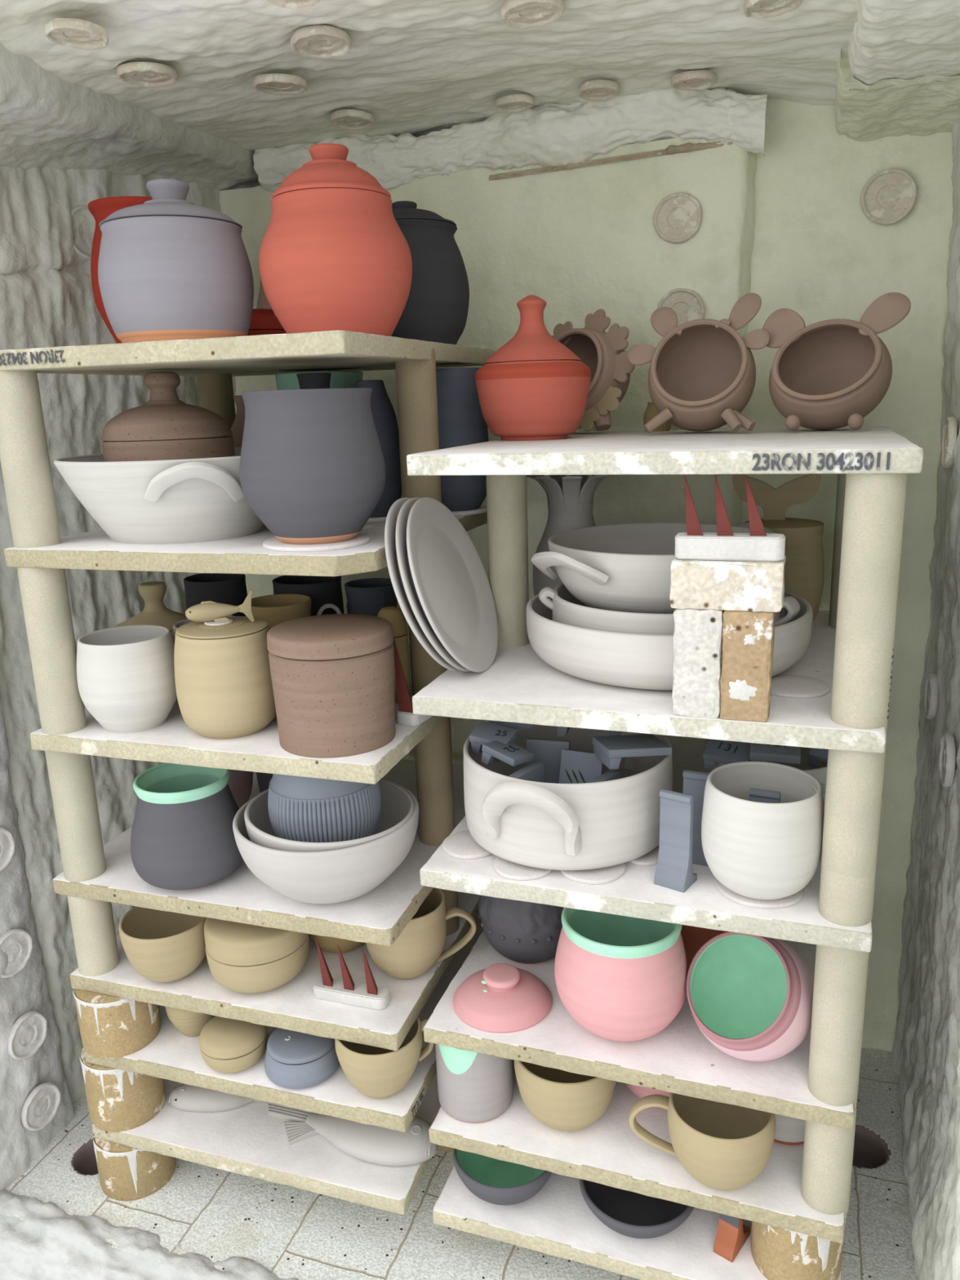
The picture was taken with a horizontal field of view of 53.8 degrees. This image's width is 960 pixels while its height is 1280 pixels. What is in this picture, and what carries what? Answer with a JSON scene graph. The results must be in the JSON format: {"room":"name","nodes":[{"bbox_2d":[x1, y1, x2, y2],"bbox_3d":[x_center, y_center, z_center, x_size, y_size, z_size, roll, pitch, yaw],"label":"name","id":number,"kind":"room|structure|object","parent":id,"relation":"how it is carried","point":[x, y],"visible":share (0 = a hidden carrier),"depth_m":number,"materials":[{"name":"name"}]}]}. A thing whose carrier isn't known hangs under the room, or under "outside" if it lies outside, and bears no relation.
{"room":"pottery kiln","nodes":[
{"label":"pottery kiln","id":0,"kind":"room"},
{"bbox_2d":[0,693,75,1191],"bbox_3d":[-0.948,0.073,1.397,0.470,1.850,0.248,-12,18,-36],"label":"wall","id":1,"kind":"structure","parent":0,"point":[37,1104],"depth_m":1.65,"materials":[{"name":"stone"}]},
{"bbox_2d":[0,1189,298,1279],"bbox_3d":[-0.132,1.133,1.370,1.901,0.319,0.160,3,15,18],"label":"trim","id":2,"kind":"structure","parent":1,"relation":"attached to","point":[50,1243],"depth_m":1.51,"materials":[{"name":"white stone"}]},
{"bbox_2d":[0,165,235,1105],"bbox_3d":[-0.650,-0.032,1.833,0.049,1.801,0.669,8,17,33],"label":"wall","id":3,"kind":"structure","parent":0,"point":[47,226],"depth_m":1.66,"materials":[{"name":"stone"}]},
{"bbox_2d":[0,42,260,191],"bbox_3d":[-0.677,-0.813,1.486,0.309,0.198,0.977,3,15,18],"label":"trim","id":4,"kind":"structure","parent":3,"relation":"attached to","point":[46,119],"depth_m":1.51,"materials":[{"name":"grey ceramic"}]},
{"bbox_2d":[0,0,857,150],"bbox_3d":[-0.081,-0.802,1.282,1.161,0.061,0.970,3,15,18],"label":"ceiling","id":5,"kind":"structure","parent":0,"point":[251,74],"depth_m":1.33,"materials":[{"name":"beige ceramic"}]},
{"bbox_2d":[0,1047,917,1279],"bbox_3d":[0.015,0.918,1.778,1.640,0.076,0.900,3,15,18],"label":"floor","id":6,"kind":"structure","parent":0,"point":[213,1213],"depth_m":1.55,"materials":[{"name":"tile"}]},
{"bbox_2d":[93,1137,176,1200],"bbox_3d":[-0.598,0.882,1.643,0.127,0.102,0.127,4,15,21],"label":"prop","id":7,"kind":"object","parent":6,"relation":"on","point":[126,1173],"visible":0.58,"depth_m":1.59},
{"bbox_2d":[92,1072,440,1214],"bbox_3d":[-0.291,0.767,1.792,0.569,0.027,0.611,3,15,18],"label":"shelf","id":8,"kind":"object","parent":7,"relation":"on","point":[248,1140],"visible":0.21,"depth_m":1.53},
{"bbox_2d":[80,1048,165,1132],"bbox_3d":[-0.609,0.744,1.621,0.127,0.126,0.127,0,14,6],"label":"prop","id":9,"kind":"object","parent":8,"relation":"on","point":[118,1100],"visible":0.58,"depth_m":1.57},
{"bbox_2d":[84,917,483,1132],"bbox_3d":[-0.286,0.622,1.752,0.570,0.027,0.612,3,15,18],"label":"shelf","id":10,"kind":"object","parent":9,"relation":"on","point":[173,1055],"visible":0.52,"depth_m":1.48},
{"bbox_2d":[72,988,160,1058],"bbox_3d":[-0.602,0.610,1.575,0.126,0.106,0.127,-4,14,-9],"label":"prop","id":11,"kind":"object","parent":10,"relation":"on","point":[111,1027],"visible":0.68,"depth_m":1.52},
{"bbox_2d":[69,892,479,1050],"bbox_3d":[-0.299,0.493,1.729,0.574,0.027,0.611,3,15,18],"label":"shelf","id":12,"kind":"object","parent":11,"relation":"on","point":[293,1006],"visible":0.35,"depth_m":1.47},
{"bbox_2d":[66,895,119,976],"bbox_3d":[-0.627,0.465,1.538,0.063,0.159,0.063,3,15,18],"label":"post","id":13,"kind":"object","parent":12,"relation":"on","point":[92,922],"visible":0.67,"depth_m":1.51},
{"bbox_2d":[52,759,465,946],"bbox_3d":[-0.307,0.329,1.691,0.581,0.027,0.611,3,15,18],"label":"shelf","id":14,"kind":"object","parent":13,"relation":"on","point":[379,916],"visible":0.31,"depth_m":1.43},
{"bbox_2d":[44,751,106,881],"bbox_3d":[-0.634,0.261,1.486,0.063,0.257,0.063,3,15,18],"label":"post","id":15,"kind":"object","parent":14,"relation":"on","point":[71,778],"visible":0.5,"depth_m":1.47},
{"bbox_2d":[30,643,446,784],"bbox_3d":[-0.310,0.089,1.605,0.560,0.027,0.612,3,15,18],"label":"shelf","id":16,"kind":"object","parent":15,"relation":"on","point":[172,742],"visible":0.34,"depth_m":1.34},
{"bbox_2d":[17,567,86,735],"bbox_3d":[-0.629,0.011,1.394,0.063,0.284,0.063,3,15,18],"label":"post","id":17,"kind":"object","parent":16,"relation":"on","point":[44,593],"visible":0.72,"depth_m":1.37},
{"bbox_2d":[4,502,487,576],"bbox_3d":[-0.316,-0.177,1.535,0.554,0.027,0.611,3,15,18],"label":"shelf","id":18,"kind":"object","parent":17,"relation":"on","point":[93,549],"visible":0.39,"depth_m":1.27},
{"bbox_2d":[0,370,61,547],"bbox_3d":[-0.643,-0.254,1.338,0.063,0.273,0.063,3,15,18],"label":"post","id":19,"kind":"object","parent":18,"relation":"on","point":[24,460],"visible":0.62,"depth_m":1.32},
{"bbox_2d":[0,330,494,376],"bbox_3d":[-0.332,-0.439,1.481,0.559,0.027,0.612,3,15,18],"label":"shelf","id":20,"kind":"object","parent":19,"relation":"on","point":[333,350],"visible":0.96,"depth_m":1.23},
{"bbox_2d":[88,195,152,343],"bbox_3d":[-0.549,-0.592,1.574,0.177,0.238,0.177,3,15,18],"label":"pitcher","id":21,"kind":"object","parent":20,"relation":"on","point":[100,209],"visible":0.23,"depth_m":1.50,"materials":[{"name":"red ceramic"}]},
{"bbox_2d":[97,178,253,342],"bbox_3d":[-0.422,-0.519,1.318,0.208,0.216,0.206,7,17,30],"label":"lidded jar","id":22,"kind":"object","parent":20,"relation":"on","point":[171,267],"visible":0.93,"depth_m":1.25,"materials":[{"name":"grey ceramic"}]},
{"bbox_2d":[258,142,412,336],"bbox_3d":[-0.197,-0.533,1.284,0.206,0.245,0.204,1,15,11],"label":"lidded jar","id":23,"kind":"object","parent":20,"relation":"on","point":[335,255],"visible":0.93,"depth_m":1.21,"materials":[{"name":"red ceramic"}]},
{"bbox_2d":[391,200,469,344],"bbox_3d":[-0.117,-0.584,1.523,0.197,0.220,0.198,5,16,26],"label":"lidded jar","id":24,"kind":"object","parent":20,"relation":"on","point":[436,309],"visible":0.54,"depth_m":1.46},
{"bbox_2d":[53,447,264,544],"bbox_3d":[-0.444,-0.218,1.420,0.348,0.120,0.346,6,16,27],"label":"serving bowl","id":25,"kind":"object","parent":18,"relation":"on","point":[187,500],"visible":0.81,"depth_m":1.29,"materials":[{"name":"white ceramic"}]},
{"bbox_2d":[101,371,235,462],"bbox_3d":[-0.463,-0.281,1.412,0.187,0.229,0.188,3,15,18],"label":"lidded jar","id":26,"kind":"object","parent":25,"relation":"in","point":[165,428],"visible":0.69,"depth_m":1.34,"materials":[{"name":"brown ceramic"}]},
{"bbox_2d":[196,373,235,429],"bbox_3d":[-0.466,-0.353,1.704,0.061,0.273,0.060,3,15,18],"label":"post","id":27,"kind":"object","parent":18,"relation":"on","point":[215,391],"visible":0.28,"depth_m":1.66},
{"bbox_2d":[262,533,370,551],"bbox_3d":[-0.222,-0.134,1.288,0.145,0.006,0.146,3,15,18],"label":"disc","id":28,"kind":"object","parent":18,"relation":"on","point":[273,544],"visible":0.65,"depth_m":1.24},
{"bbox_2d":[239,387,385,544],"bbox_3d":[-0.223,-0.232,1.262,0.192,0.196,0.191,1,15,11],"label":"vase","id":29,"kind":"object","parent":28,"relation":"on","point":[312,467],"visible":1,"depth_m":1.19,"materials":[{"name":"grey ceramic"}]},
{"bbox_2d":[366,516,386,522],"bbox_3d":[-0.171,-0.200,1.539,0.084,0.006,0.085,3,15,18],"label":"disc","id":30,"kind":"object","parent":18,"relation":"on","point":[382,518],"visible":0.11,"depth_m":1.50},
{"bbox_2d":[354,379,401,517],"bbox_3d":[-0.170,-0.305,1.510,0.088,0.211,0.088,3,15,18],"label":"vase","id":31,"kind":"object","parent":30,"relation":"on","point":[384,415],"visible":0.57,"depth_m":1.48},
{"bbox_2d":[395,348,441,502],"bbox_3d":[-0.092,-0.296,1.433,0.060,0.273,0.060,3,15,18],"label":"post","id":32,"kind":"object","parent":18,"relation":"on","point":[415,380],"visible":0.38,"depth_m":1.40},
{"bbox_2d":[451,506,487,515],"bbox_3d":[-0.041,-0.218,1.595,0.108,0.006,0.109,3,15,18],"label":"disc","id":33,"kind":"object","parent":18,"relation":"on","point":[482,509],"visible":0.3,"depth_m":1.55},
{"bbox_2d":[435,367,488,511],"bbox_3d":[-0.045,-0.331,1.565,0.119,0.226,0.120,4,15,21],"label":"storage jar","id":34,"kind":"object","parent":33,"relation":"on","point":[461,421],"visible":0.44,"depth_m":1.51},
{"bbox_2d":[76,625,177,733],"bbox_3d":[-0.524,0.059,1.417,0.144,0.138,0.144,3,15,18],"label":"tumbler","id":35,"kind":"object","parent":16,"relation":"on","point":[126,674],"visible":0.97,"depth_m":1.36,"materials":[{"name":"white ceramic"}]},
{"bbox_2d":[114,581,187,638],"bbox_3d":[-0.533,-0.003,1.568,0.138,0.186,0.138,3,15,18],"label":"lidded jar","id":36,"kind":"object","parent":16,"relation":"on","point":[155,612],"visible":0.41,"depth_m":1.54,"materials":[{"name":"yellow ceramic"}]},
{"bbox_2d":[183,573,247,616],"bbox_3d":[-0.470,-0.031,1.705,0.110,0.168,0.110,4,15,21],"label":"mug","id":37,"kind":"object","parent":16,"relation":"on","point":[220,588],"visible":0.41,"depth_m":1.65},
{"bbox_2d":[173,589,276,738],"bbox_3d":[-0.369,0.031,1.376,0.147,0.206,0.146,0,14,6],"label":"lidded jar","id":38,"kind":"object","parent":16,"relation":"on","point":[224,686],"visible":0.98,"depth_m":1.33,"materials":[{"name":"yellow ceramic"}]},
{"bbox_2d":[245,593,311,628],"bbox_3d":[-0.327,0.010,1.557,0.109,0.153,0.108,-4,14,-8],"label":"bowl","id":39,"kind":"object","parent":16,"relation":"on","point":[275,609],"visible":0.21,"depth_m":1.51,"materials":[{"name":"ceramic"}]},
{"bbox_2d":[271,575,344,616],"bbox_3d":[-0.303,-0.030,1.691,0.122,0.163,0.122,3,15,18],"label":"mug","id":40,"kind":"object","parent":16,"relation":"on","point":[322,590],"visible":0.37,"depth_m":1.64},
{"bbox_2d":[266,613,395,758],"bbox_3d":[-0.205,0.060,1.328,0.173,0.164,0.174,3,15,18],"label":"canister","id":41,"kind":"object","parent":16,"relation":"on","point":[332,675],"visible":1,"depth_m":1.26,"materials":[{"name":"brown ceramic"}]},
{"bbox_2d":[344,577,397,616],"bbox_3d":[-0.186,-0.022,1.652,0.091,0.159,0.091,-15,19,-42],"label":"mug","id":42,"kind":"object","parent":16,"relation":"on","point":[368,596],"visible":0.41,"depth_m":1.60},
{"bbox_2d":[130,763,243,889],"bbox_3d":[-0.455,0.289,1.474,0.174,0.168,0.174,3,15,18],"label":"vase","id":43,"kind":"object","parent":14,"relation":"on","point":[182,837],"visible":0.91,"depth_m":1.41,"materials":[{"name":"grey ceramic"}]},
{"bbox_2d":[232,778,418,903],"bbox_3d":[-0.227,0.315,1.430,0.274,0.125,0.276,6,16,27],"label":"mixing bowl","id":44,"kind":"object","parent":14,"relation":"on","point":[340,875],"visible":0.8,"depth_m":1.31,"materials":[{"name":"ceramic"}]},
{"bbox_2d":[244,778,414,852],"bbox_3d":[-0.221,0.305,1.428,0.251,0.129,0.253,-1,14,2],"label":"mixing bowl","id":45,"kind":"object","parent":44,"relation":"in","point":[397,806],"visible":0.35,"depth_m":1.43,"materials":[{"name":"ceramic"}]},
{"bbox_2d":[267,773,381,842],"bbox_3d":[-0.231,0.264,1.421,0.167,0.190,0.165,-14,19,-39],"label":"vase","id":46,"kind":"object","parent":45,"relation":"in","point":[300,809],"visible":0.43,"depth_m":1.34,"materials":[{"name":"blue ceramic"}]},
{"bbox_2d":[414,716,454,845],"bbox_3d":[-0.075,0.223,1.565,0.061,0.257,0.060,3,15,18],"label":"post","id":47,"kind":"object","parent":14,"relation":"on","point":[433,753],"visible":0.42,"depth_m":1.54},
{"bbox_2d":[119,906,206,982],"bbox_3d":[-0.509,0.487,1.521,0.162,0.101,0.141,3,15,18],"label":"bowl","id":48,"kind":"object","parent":12,"relation":"on","point":[161,946],"visible":0.8,"depth_m":1.48,"materials":[{"name":"beige ceramic"}]},
{"bbox_2d":[204,917,309,993],"bbox_3d":[-0.351,0.482,1.500,0.160,0.111,0.159,-3,14,-3],"label":"lidded pot","id":49,"kind":"object","parent":12,"relation":"on","point":[242,957],"visible":0.8,"depth_m":1.43,"materials":[{"name":"beige ceramic"}]},
{"bbox_2d":[313,937,390,1009],"bbox_3d":[-0.197,0.501,1.435,0.123,0.096,0.032,3,15,18],"label":"pack","id":50,"kind":"object","parent":12,"relation":"on","point":[345,990],"visible":1,"depth_m":1.43},
{"bbox_2d":[365,888,476,979],"bbox_3d":[-0.099,0.468,1.495,0.169,0.125,0.131,3,15,18],"label":"mug","id":51,"kind":"object","parent":12,"relation":"on","point":[420,946],"visible":0.7,"depth_m":1.45,"materials":[{"name":"beige ceramic"}]},
{"bbox_2d":[198,1015,267,1073],"bbox_3d":[-0.392,0.639,1.510,0.106,0.067,0.107,-5,15,-13],"label":"lidded pot","id":52,"kind":"object","parent":10,"relation":"on","point":[226,1045],"visible":0.84,"depth_m":1.47,"materials":[{"name":"beige ceramic"}]},
{"bbox_2d":[264,1027,339,1088],"bbox_3d":[-0.279,0.644,1.488,0.118,0.060,0.119,5,16,26],"label":"lidded pot","id":53,"kind":"object","parent":10,"relation":"on","point":[293,1060],"visible":0.77,"depth_m":1.45,"materials":[{"name":"blue ceramic"}]},
{"bbox_2d":[334,1016,434,1097],"bbox_3d":[-0.151,0.632,1.439,0.132,0.100,0.131,8,18,35],"label":"mug","id":54,"kind":"object","parent":10,"relation":"on","point":[374,1072],"visible":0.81,"depth_m":1.39,"materials":[{"name":"beige ceramic"}]},
{"bbox_2d":[168,1083,265,1111],"bbox_3d":[-0.451,0.781,1.634,0.168,0.034,0.065,-1,14,2],"label":"fish","id":55,"kind":"object","parent":8,"relation":"on","point":[184,1097],"visible":0.79,"depth_m":1.61},
{"bbox_2d":[267,1102,437,1166],"bbox_3d":[-0.224,0.789,1.542,0.321,0.050,0.103,3,15,17],"label":"fish","id":56,"kind":"object","parent":8,"relation":"on","point":[368,1143],"visible":0.84,"depth_m":1.50},
{"bbox_2d":[437,1144,453,1151],"bbox_3d":[-0.055,0.844,1.723,0.123,0.102,0.122,5,16,24],"label":"prop","id":57,"kind":"object","parent":6,"relation":"on","point":[440,1148],"visible":0.02,"depth_m":1.68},
{"bbox_2d":[432,1164,840,1279],"bbox_3d":[0.298,0.763,1.592,0.575,0.110,0.611,3,15,19],"label":"shelf","id":58,"kind":"object","parent":57,"relation":"on","point":[557,1220],"depth_m":1.36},
{"bbox_2d":[453,1148,551,1204],"bbox_3d":[0.038,0.805,1.452,0.157,0.063,0.156,3,15,18],"label":"bowl","id":59,"kind":"object","parent":58,"relation":"on","point":[492,1180],"visible":0.56,"depth_m":1.45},
{"bbox_2d":[579,1178,693,1238],"bbox_3d":[0.233,0.818,1.401,0.172,0.052,0.173,3,15,18],"label":"bowl","id":60,"kind":"object","parent":58,"relation":"on","point":[630,1214],"visible":0.47,"depth_m":1.39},
{"bbox_2d":[751,1214,846,1279],"bbox_3d":[0.437,0.807,1.307,0.122,0.109,0.122,-7,15,-21],"label":"prop","id":61,"kind":"object","parent":58,"relation":"on","point":[778,1253],"visible":0.44,"depth_m":1.26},
{"bbox_2d":[429,1059,844,1243],"bbox_3d":[0.295,0.672,1.581,0.574,0.026,0.611,3,15,19],"label":"shelf","id":62,"kind":"object","parent":61,"relation":"on","point":[607,1152],"visible":0.2,"depth_m":1.33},
{"bbox_2d":[435,1044,512,1122],"bbox_3d":[-0.008,0.638,1.437,0.116,0.132,0.116,-6,15,-15],"label":"mug","id":63,"kind":"object","parent":62,"relation":"on","point":[473,1086],"visible":0.72,"depth_m":1.39,"materials":[{"name":"ceramic"}]},
{"bbox_2d":[514,1060,616,1131],"bbox_3d":[0.127,0.653,1.403,0.152,0.111,0.153,-15,19,-42],"label":"mug","id":64,"kind":"object","parent":62,"relation":"on","point":[561,1100],"visible":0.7,"depth_m":1.34,"materials":[{"name":"beige ceramic"}]},
{"bbox_2d":[628,1092,775,1191],"bbox_3d":[0.309,0.677,1.282,0.178,0.112,0.142,-6,15,-16],"label":"mug","id":65,"kind":"object","parent":62,"relation":"on","point":[725,1147],"visible":0.84,"depth_m":1.25,"materials":[{"name":"beige ceramic"}]},
{"bbox_2d":[800,1107,856,1216],"bbox_3d":[0.455,0.669,1.238,0.061,0.159,0.060,3,15,18],"label":"post","id":66,"kind":"object","parent":62,"relation":"on","point":[828,1149],"visible":0.69,"depth_m":1.22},
{"bbox_2d":[422,931,854,1129],"bbox_3d":[0.291,0.509,1.548,0.580,0.026,0.612,3,15,19],"label":"shelf","id":67,"kind":"object","parent":66,"relation":"on","point":[679,1059],"visible":0.24,"depth_m":1.29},
{"bbox_2d":[452,963,551,1033],"bbox_3d":[0.032,0.514,1.405,0.148,0.051,0.147,-8,16,-23],"label":"lid","id":68,"kind":"object","parent":67,"relation":"on","point":[499,997],"visible":1,"depth_m":1.38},
{"bbox_2d":[477,894,563,964],"bbox_3d":[0.079,0.434,1.529,0.165,0.142,0.165,5,16,24],"label":"textured vase","id":69,"kind":"object","parent":67,"relation":"on","point":[526,932],"visible":0.43,"depth_m":1.46,"materials":[{"name":"ceramic"}]},
{"bbox_2d":[554,907,688,1041],"bbox_3d":[0.199,0.464,1.337,0.187,0.172,0.187,3,15,18],"label":"round pot","id":70,"kind":"object","parent":67,"relation":"on","point":[621,978],"visible":0.79,"depth_m":1.26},
{"bbox_2d":[686,932,813,1061],"bbox_3d":[0.365,0.476,1.275,0.167,0.169,0.166,-15,19,-41],"label":"round pot","id":71,"kind":"object","parent":67,"relation":"on","point":[751,997],"visible":0.91,"depth_m":1.32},
{"bbox_2d":[808,945,869,1110],"bbox_3d":[0.448,0.461,1.185,0.061,0.270,0.060,3,15,18],"label":"post","id":72,"kind":"object","parent":67,"relation":"on","point":[840,979],"visible":0.59,"depth_m":1.17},
{"bbox_2d":[420,735,872,953],"bbox_3d":[0.283,0.200,1.444,0.565,0.151,0.611,3,15,19],"label":"shelf","id":73,"kind":"object","parent":72,"relation":"on","point":[634,894],"depth_m":1.20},
{"bbox_2d":[463,724,672,870],"bbox_3d":[0.124,0.202,1.344,0.334,0.143,0.293,-10,16,-28],"label":"casserole","id":74,"kind":"object","parent":73,"relation":"on","point":[553,826],"visible":0.79,"depth_m":1.22,"materials":[{"name":"white ceramic"}]},
{"bbox_2d":[469,720,534,766],"bbox_3d":[0.043,0.140,1.357,0.126,0.041,0.138,11,19,40],"label":"block","id":75,"kind":"object","parent":74,"relation":"in","point":[513,754],"depth_m":1.33,"materials":[{"name":"plastic"}]},
{"bbox_2d":[556,725,671,769],"bbox_3d":[0.194,0.134,1.338,0.151,0.036,0.182,-5,15,-11],"label":"block","id":76,"kind":"object","parent":74,"relation":"on","point":[610,749],"depth_m":1.27,"materials":[{"name":"plastic"}]},
{"bbox_2d":[714,877,804,908],"bbox_3d":[0.352,0.309,1.196,0.109,0.006,0.107,3,15,18],"label":"disc","id":77,"kind":"object","parent":73,"relation":"on","point":[790,900],"visible":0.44,"depth_m":1.16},
{"bbox_2d":[701,761,826,899],"bbox_3d":[0.350,0.240,1.171,0.149,0.140,0.144,11,19,40],"label":"pot","id":78,"kind":"object","parent":77,"relation":"on","point":[758,851],"depth_m":1.12,"materials":[{"name":"white ceramic"}]},
{"bbox_2d":[703,738,827,804],"bbox_3d":[0.430,0.205,1.392,0.200,0.107,0.199,-5,15,-13],"label":"bowl","id":79,"kind":"object","parent":73,"relation":"on","point":[820,772],"visible":0.08,"depth_m":1.41,"materials":[{"name":"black ceramic"}]},
{"bbox_2d":[702,738,828,769],"bbox_3d":[0.423,0.153,1.333,0.190,0.050,0.122,6,16,27],"label":"block","id":80,"kind":"object","parent":79,"relation":"in","point":[725,752],"depth_m":1.31,"materials":[{"name":"blue ceramic"}]},
{"bbox_2d":[818,736,886,927],"bbox_3d":[0.432,0.217,1.104,0.061,0.232,0.061,3,15,18],"label":"post","id":81,"kind":"object","parent":73,"relation":"on","point":[854,780],"visible":0.85,"depth_m":1.08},
{"bbox_2d":[413,609,885,753],"bbox_3d":[0.278,0.024,1.402,0.562,0.025,0.611,3,15,19],"label":"shelf","id":82,"kind":"object","parent":81,"relation":"on","point":[518,686],"visible":0.37,"depth_m":1.17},
{"bbox_2d":[384,497,461,671],"bbox_3d":[-0.063,-0.077,1.313,0.091,0.237,0.252,3,15,18],"label":"plate","id":83,"kind":"object","parent":82,"relation":"on","point":[392,516],"visible":0.31,"depth_m":1.23,"materials":[{"name":"ceramic"}]},
{"bbox_2d":[395,497,470,671],"bbox_3d":[-0.049,-0.077,1.310,0.091,0.237,0.253,3,15,18],"label":"plate","id":84,"kind":"object","parent":82,"relation":"on","point":[402,517],"visible":0.25,"depth_m":1.23,"materials":[{"name":"ceramic"}]},
{"bbox_2d":[406,497,497,672],"bbox_3d":[-0.034,-0.077,1.306,0.091,0.237,0.252,3,15,17],"label":"plate","id":85,"kind":"object","parent":82,"relation":"on","point":[452,586],"visible":1,"depth_m":1.31,"materials":[{"name":"ceramic"}]},
{"bbox_2d":[485,475,529,647],"bbox_3d":[0.042,-0.131,1.426,0.060,0.317,0.060,3,15,18],"label":"post","id":86,"kind":"object","parent":82,"relation":"on","point":[506,495],"visible":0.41,"depth_m":1.40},
{"bbox_2d":[526,474,613,595],"bbox_3d":[0.150,-0.152,1.561,0.142,0.245,0.144,7,17,32],"label":"vase","id":87,"kind":"object","parent":82,"relation":"on","point":[570,499],"visible":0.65,"depth_m":1.51,"materials":[{"name":"ceramic"}]},
{"bbox_2d":[525,588,813,690],"bbox_3d":[0.261,-0.014,1.337,0.391,0.082,0.391,3,15,18],"label":"serving dish","id":88,"kind":"object","parent":82,"relation":"on","point":[640,661],"visible":0.49,"depth_m":1.19,"materials":[{"name":"white ceramic"}]},
{"bbox_2d":[538,582,799,635],"bbox_3d":[0.259,-0.030,1.336,0.324,0.098,0.320,-8,16,-23],"label":"serving dish","id":89,"kind":"object","parent":88,"relation":"on","point":[566,609],"visible":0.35,"depth_m":1.22,"materials":[{"name":"white ceramic"}]},
{"bbox_2d":[530,522,776,613],"bbox_3d":[0.256,-0.065,1.345,0.330,0.163,0.329,3,15,18],"label":"serving bowl","id":90,"kind":"object","parent":89,"relation":"on","point":[625,567],"visible":0.44,"depth_m":1.25,"materials":[{"name":"white ceramic"}]},
{"bbox_2d":[671,608,723,718],"bbox_3d":[0.257,0.020,1.109,0.056,0.129,0.065,3,15,19],"label":"brick","id":91,"kind":"object","parent":82,"relation":"on","point":[697,647],"visible":0.77,"depth_m":1.08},
{"bbox_2d":[670,555,786,612],"bbox_3d":[0.282,-0.067,1.077,0.124,0.056,0.066,3,15,18],"label":"brick","id":92,"kind":"object","parent":91,"relation":"on","point":[701,584],"visible":0.82,"depth_m":1.05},
{"bbox_2d":[674,475,786,561],"bbox_3d":[0.278,-0.136,1.053,0.119,0.093,0.037,3,15,18],"label":"pack","id":93,"kind":"object","parent":92,"relation":"on","point":[757,545],"visible":1,"depth_m":1.05},
{"bbox_2d":[719,610,775,722],"bbox_3d":[0.308,0.023,1.092,0.056,0.129,0.065,3,15,19],"label":"brick","id":94,"kind":"object","parent":82,"relation":"on","point":[747,637],"visible":0.89,"depth_m":1.06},
{"bbox_2d":[732,473,824,622],"bbox_3d":[0.472,-0.142,1.482,0.128,0.245,0.129,-11,17,-33],"label":"lidded jar","id":95,"kind":"object","parent":82,"relation":"on","point":[804,551],"visible":0.56,"depth_m":1.44,"materials":[{"name":"beige ceramic"}]},
{"bbox_2d":[830,473,906,736],"bbox_3d":[0.424,-0.044,1.038,0.061,0.317,0.061,3,15,18],"label":"post","id":96,"kind":"object","parent":82,"relation":"on","point":[873,513],"visible":0.84,"depth_m":1.01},
{"bbox_2d":[407,426,922,475],"bbox_3d":[0.279,-0.269,1.323,0.567,0.025,0.612,3,15,19],"label":"shelf","id":97,"kind":"object","parent":96,"relation":"on","point":[866,449],"visible":0.99,"depth_m":1.08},
{"bbox_2d":[475,294,591,440],"bbox_3d":[0.079,-0.405,1.414,0.173,0.206,0.174,4,15,21],"label":"lidded jar","id":98,"kind":"object","parent":97,"relation":"on","point":[533,387],"visible":1,"depth_m":1.36,"materials":[{"name":"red ceramic"}]},
{"bbox_2d":[551,309,635,431],"bbox_3d":[0.174,-0.446,1.570,0.150,0.193,0.150,-1,14,3],"label":"flower bowl","id":99,"kind":"object","parent":97,"relation":"on","point":[603,353],"visible":0.63,"depth_m":1.52,"materials":[{"name":"ceramic"}]},
{"bbox_2d":[626,293,769,433],"bbox_3d":[0.329,-0.417,1.431,0.182,0.200,0.177,-6,15,-16],"label":"bowl","id":100,"kind":"object","parent":97,"relation":"on","point":[702,372],"visible":1,"depth_m":1.44,"materials":[{"name":"ceramic"}]},
{"bbox_2d":[762,292,911,431],"bbox_3d":[0.511,-0.402,1.380,0.170,0.189,0.170,-6,15,-16],"label":"bowl","id":101,"kind":"object","parent":97,"relation":"on","point":[831,374],"visible":1,"depth_m":1.38,"materials":[{"name":"ceramic"}]},
{"bbox_2d":[219,137,757,764],"bbox_3d":[-0.015,-0.030,1.926,1.054,1.710,0.066,3,15,18],"label":"wall panel","id":102,"kind":"object","parent":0,"point":[629,240],"visible":0.31,"depth_m":1.68,"materials":[{"name":"paint"}]},
{"bbox_2d":[257,98,953,1051],"bbox_3d":[0.153,-0.095,1.876,1.500,1.850,0.026,3,15,18],"label":"wall","id":103,"kind":"structure","parent":0,"point":[842,224],"depth_m":1.59,"materials":[{"name":"paint"}]},
{"bbox_2d":[253,87,767,191],"bbox_3d":[0.021,-0.870,1.655,0.921,0.132,0.070,3,15,19],"label":"trim","id":104,"kind":"structure","parent":103,"relation":"attached to","point":[548,134],"depth_m":1.61,"materials":[{"name":"white stone"}]},
{"bbox_2d":[488,141,733,180],"bbox_3d":[0.214,-0.816,1.611,0.420,0.023,0.020,3,15,19],"label":"trim","id":105,"kind":"structure","parent":103,"relation":"attached to","point":[687,147],"depth_m":1.61,"materials":[{"name":"ceramic"}]},
{"bbox_2d":[891,121,959,1279],"bbox_3d":[0.631,0.066,1.228,0.061,1.851,1.020,3,15,18],"label":"wall","id":106,"kind":"structure","parent":0,"point":[926,1051],"depth_m":1.45,"materials":[{"name":"grey stone"}]},
{"bbox_2d":[833,51,959,142],"bbox_3d":[0.659,-0.840,1.381,0.266,0.154,0.241,3,15,18],"label":"trim","id":107,"kind":"structure","parent":106,"relation":"attached to","point":[917,108],"depth_m":1.40,"materials":[{"name":"ceramic"}]},
{"bbox_2d":[847,0,959,87],"bbox_3d":[0.518,-0.725,0.954,0.253,0.116,0.740,3,15,18],"label":"trim","id":108,"kind":"structure","parent":106,"relation":"attached to","point":[904,39],"depth_m":1.16,"materials":[{"name":"beige ceramic"}]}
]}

